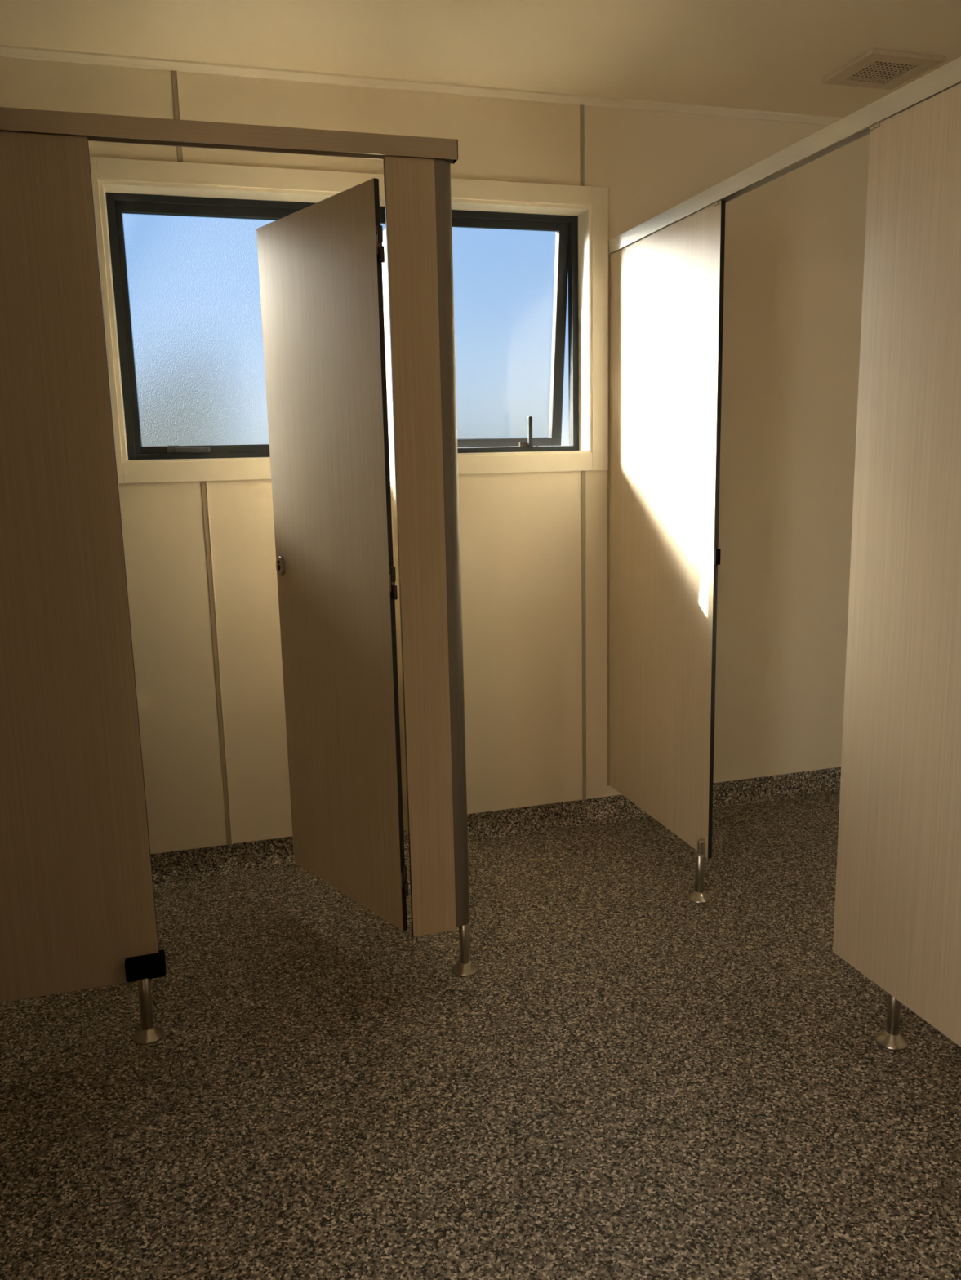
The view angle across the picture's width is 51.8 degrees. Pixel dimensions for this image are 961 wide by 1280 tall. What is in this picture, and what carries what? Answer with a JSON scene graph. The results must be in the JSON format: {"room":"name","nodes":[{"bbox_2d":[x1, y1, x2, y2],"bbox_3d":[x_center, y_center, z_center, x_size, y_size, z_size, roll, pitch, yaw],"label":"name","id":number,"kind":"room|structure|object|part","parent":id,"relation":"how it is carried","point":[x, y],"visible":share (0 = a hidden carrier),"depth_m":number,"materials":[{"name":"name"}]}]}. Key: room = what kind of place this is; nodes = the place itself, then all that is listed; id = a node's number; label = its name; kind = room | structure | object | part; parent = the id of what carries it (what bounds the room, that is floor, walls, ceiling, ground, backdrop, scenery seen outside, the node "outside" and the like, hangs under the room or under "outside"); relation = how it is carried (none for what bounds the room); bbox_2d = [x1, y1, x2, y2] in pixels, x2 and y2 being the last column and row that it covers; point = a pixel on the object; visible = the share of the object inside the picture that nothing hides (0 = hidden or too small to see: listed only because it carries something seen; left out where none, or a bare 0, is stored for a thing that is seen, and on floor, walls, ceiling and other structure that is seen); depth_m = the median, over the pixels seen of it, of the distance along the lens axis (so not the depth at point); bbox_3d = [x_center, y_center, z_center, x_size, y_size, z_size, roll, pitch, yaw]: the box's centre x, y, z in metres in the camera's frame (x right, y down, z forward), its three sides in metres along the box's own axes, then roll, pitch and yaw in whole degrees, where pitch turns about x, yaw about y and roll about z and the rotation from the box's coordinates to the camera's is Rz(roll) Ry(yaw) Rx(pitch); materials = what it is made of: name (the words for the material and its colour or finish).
{"room":"public restroom","nodes":[
{"label":"public restroom","id":0,"kind":"room"},
{"bbox_2d":[0,56,869,854],"bbox_3d":[-0.507,-0.519,3.157,4.300,2.326,0.130,-4,11,-16],"label":"wall","id":1,"kind":"structure","parent":0,"point":[794,246],"depth_m":3.34,"materials":[{"name":"beige paint"}]},
{"bbox_2d":[171,70,183,162],"bbox_3d":[-0.860,-1.485,2.808,0.017,0.243,0.006,-4,11,-16],"label":"trim","id":2,"kind":"structure","parent":1,"relation":"attached to","point":[174,73],"depth_m":2.80,"materials":[{"name":"beige wood"}]},
{"bbox_2d":[200,480,232,844],"bbox_3d":[-0.824,0.091,3.097,0.017,1.163,0.006,-4,11,-16],"label":"trim","id":3,"kind":"structure","parent":1,"relation":"attached to","point":[203,484],"depth_m":3.09,"materials":[{"name":"beige wood"}]},
{"bbox_2d":[105,192,578,460],"bbox_3d":[-0.391,-0.985,3.196,1.472,0.765,0.161,-4,11,-16],"label":"window","id":4,"kind":"structure","parent":1,"relation":"in","point":[185,269],"depth_m":3.09,"materials":[{"name":"clear glass"}]},
{"bbox_3d":[-0.899,-0.589,3.044,0.127,0.022,0.034,-4,11,-16],"label":"latch handle","id":5,"kind":"part","parent":4,"relation":"part of","materials":[{"name":"silver metal"}]},
{"bbox_3d":[-0.734,-0.953,3.075,0.670,0.686,0.006,-4,11,-16],"label":"glass pane","id":6,"kind":"part","parent":4,"relation":"part of","materials":[{"name":"clear glass"}]},
{"bbox_3d":[-0.727,-0.953,3.066,0.713,0.735,0.034,-4,11,-16],"label":"sash","id":7,"kind":"part","parent":4,"relation":"part of","materials":[{"name":"black metal"}]},
{"bbox_3d":[-0.045,-1.021,3.323,0.622,0.686,0.006,-4,18,-16],"label":"glass pane","id":8,"kind":"part","parent":4,"relation":"part of","materials":[{"name":"clear glass"}]},
{"bbox_3d":[-0.039,-1.020,3.314,0.680,0.735,0.034,-4,18,-16],"label":"sash","id":9,"kind":"part","parent":4,"relation":"part of","materials":[{"name":"black metal"}]},
{"bbox_3d":[0.156,-0.705,3.349,0.048,0.102,0.024,-4,11,-16],"label":"latch handle","id":10,"kind":"part","parent":4,"relation":"part of","materials":[{"name":"brown metal"}]},
{"bbox_2d":[97,179,591,462],"bbox_3d":[-0.366,-0.971,3.116,1.504,0.797,0.134,-4,11,-16],"label":"trim","id":11,"kind":"structure","parent":1,"relation":"attached to","point":[583,212],"depth_m":3.08,"materials":[{"name":"beige wood"}]},
{"bbox_2d":[89,156,608,483],"bbox_3d":[-0.352,-0.960,3.051,1.613,0.900,0.012,-4,11,-16],"label":"trim","id":12,"kind":"structure","parent":1,"relation":"attached to","point":[101,168],"depth_m":3.02,"materials":[{"name":"beige wood"}]},
{"bbox_2d":[0,44,843,125],"bbox_3d":[-0.510,-1.639,2.876,4.060,0.020,0.026,-4,11,-16],"label":"trim","id":13,"kind":"structure","parent":1,"relation":"attached to","point":[6,51],"depth_m":2.94,"materials":[{"name":"beige wood"}]},
{"bbox_2d":[150,767,840,884],"bbox_3d":[-0.476,0.671,3.361,4.060,0.088,0.160,-4,11,-16],"label":"baseboard","id":14,"kind":"structure","parent":1,"relation":"attached to","point":[172,866],"depth_m":3.50,"materials":[{"name":"plastic"}]},
{"bbox_2d":[579,104,585,186],"bbox_3d":[0.326,-1.575,3.152,0.017,0.243,0.006,-4,11,-16],"label":"trim","id":15,"kind":"structure","parent":1,"relation":"attached to","point":[582,108],"depth_m":3.15,"materials":[{"name":"beige wood"}]},
{"bbox_2d":[581,471,586,799],"bbox_3d":[0.361,0.001,3.441,0.017,1.163,0.006,-4,11,-16],"label":"trim","id":16,"kind":"structure","parent":1,"relation":"attached to","point":[584,584],"depth_m":3.44,"materials":[{"name":"beige wood"}]},
{"bbox_2d":[0,791,960,1279],"bbox_3d":[0.160,1.174,1.121,4.560,0.120,4.940,-4,11,-16],"label":"floor","id":17,"kind":"structure","parent":0,"point":[633,1078],"depth_m":2.08,"materials":[{"name":"plastic"}]},
{"bbox_2d":[0,130,165,1044],"bbox_3d":[-1.448,0.011,1.923,1.474,1.947,0.070,-4,11,-16],"label":"wall","id":18,"kind":"structure","parent":17,"relation":"on","point":[77,912],"depth_m":2.10,"materials":[{"name":"laminate"}]},
{"bbox_3d":[-0.770,0.839,2.276,0.027,0.138,0.027,-4,11,-16],"label":"leg","id":19,"kind":"part","parent":18,"relation":"part of","materials":[{"name":"metal"}]},
{"bbox_2d":[382,155,478,977],"bbox_3d":[-0.112,-0.100,2.365,0.175,1.947,0.069,-4,11,-16],"label":"pilaster","id":20,"kind":"object","parent":17,"relation":"on","point":[418,199],"visible":1,"depth_m":2.30,"materials":[{"name":"laminate"}]},
{"bbox_2d":[0,106,457,164],"bbox_3d":[-1.122,-0.998,1.874,2.228,0.041,0.036,-4,11,-16],"label":"headrail","id":21,"kind":"object","parent":20,"relation":"attached to","point":[96,126],"visible":1,"depth_m":2.03,"materials":[{"name":"metal"}]},
{"bbox_2d":[256,177,408,931],"bbox_3d":[-0.382,-0.173,2.508,0.024,1.750,0.583,-9,13,-37],"label":"door","id":22,"kind":"structure","parent":20,"relation":"attached to","point":[320,263],"depth_m":2.47,"materials":[{"name":"laminate"}]},
{"bbox_3d":[-0.222,-0.865,2.162,0.010,0.040,0.002,-9,13,-37],"label":"hinge plate","id":23,"kind":"part","parent":22,"relation":"part of","materials":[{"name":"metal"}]},
{"bbox_3d":[-0.206,-0.132,2.296,0.010,0.040,0.002,-9,13,-37],"label":"hinge plate","id":24,"kind":"part","parent":22,"relation":"part of","materials":[{"name":"metal"}]},
{"bbox_3d":[-0.189,0.589,2.429,0.010,0.040,0.002,-9,13,-37],"label":"hinge plate","id":25,"kind":"part","parent":22,"relation":"part of","materials":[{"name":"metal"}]},
{"bbox_2d":[382,229,408,835],"bbox_3d":[-0.186,-0.241,2.778,0.013,1.815,0.835,-4,11,-16],"label":"wall","id":26,"kind":"structure","parent":20,"relation":"attached to","point":[384,274],"depth_m":2.98,"materials":[{"name":"paint"}]},
{"bbox_3d":[-0.068,-0.171,2.353,0.043,1.805,0.046,-4,11,-16],"label":"corner post","id":27,"kind":"part","parent":20,"relation":"part of","materials":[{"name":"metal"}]},
{"bbox_3d":[-0.041,0.777,2.541,0.027,0.132,0.027,-4,11,-16],"label":"leg","id":28,"kind":"part","parent":20,"relation":"part of","materials":[{"name":"metal"}]},
{"bbox_2d":[606,200,725,903],"bbox_3d":[0.533,-0.244,3.069,0.069,1.947,0.724,-4,11,-16],"label":"partition","id":29,"kind":"structure","parent":17,"relation":"on","point":[665,287],"depth_m":2.99,"materials":[{"name":"laminate"}]},
{"bbox_3d":[0.647,0.694,2.922,0.027,0.128,0.027,-4,11,-16],"label":"leg","id":30,"kind":"part","parent":29,"relation":"part of","materials":[{"name":"metal"}]},
{"bbox_2d":[832,82,960,1050],"bbox_3d":[0.947,-0.030,1.858,0.069,1.947,0.722,-4,11,-16],"label":"partition","id":31,"kind":"structure","parent":17,"relation":"on","point":[897,922],"depth_m":2.00,"materials":[{"name":"laminate"}]},
{"bbox_2d":[608,56,960,254],"bbox_3d":[0.819,-1.058,1.965,0.036,0.041,2.700,-4,11,-16],"label":"headrail","id":32,"kind":"object","parent":31,"relation":"on","point":[855,126],"visible":0.76,"depth_m":2.22,"materials":[{"name":"metal"}]},
{"bbox_3d":[0.915,0.822,2.191,0.027,0.128,0.027,-4,11,-16],"label":"leg","id":33,"kind":"part","parent":31,"relation":"part of","materials":[{"name":"metal"}]},
{"bbox_2d":[0,0,960,117],"bbox_3d":[0.082,-1.322,0.740,4.560,0.100,5.100,-4,11,-16],"label":"ceiling","id":34,"kind":"structure","parent":0,"point":[773,55],"depth_m":2.67,"materials":[{"name":"beige paint"}]},
{"bbox_2d":[822,48,945,89],"bbox_3d":[1.192,-1.691,2.933,0.250,0.014,0.235,-4,11,-16],"label":"ceiling vent","id":35,"kind":"object","parent":34,"relation":"in","point":[879,68],"visible":1,"depth_m":2.92,"materials":[{"name":"plastic"}]},
{"bbox_2d":[844,61,918,84],"bbox_3d":[1.190,-1.688,2.940,0.150,0.002,0.151,-4,11,-16],"label":"grille","id":36,"kind":"object","parent":35,"relation":"attached to","point":[872,72],"depth_m":2.94,"materials":[{"name":"plastic"}]}
]}

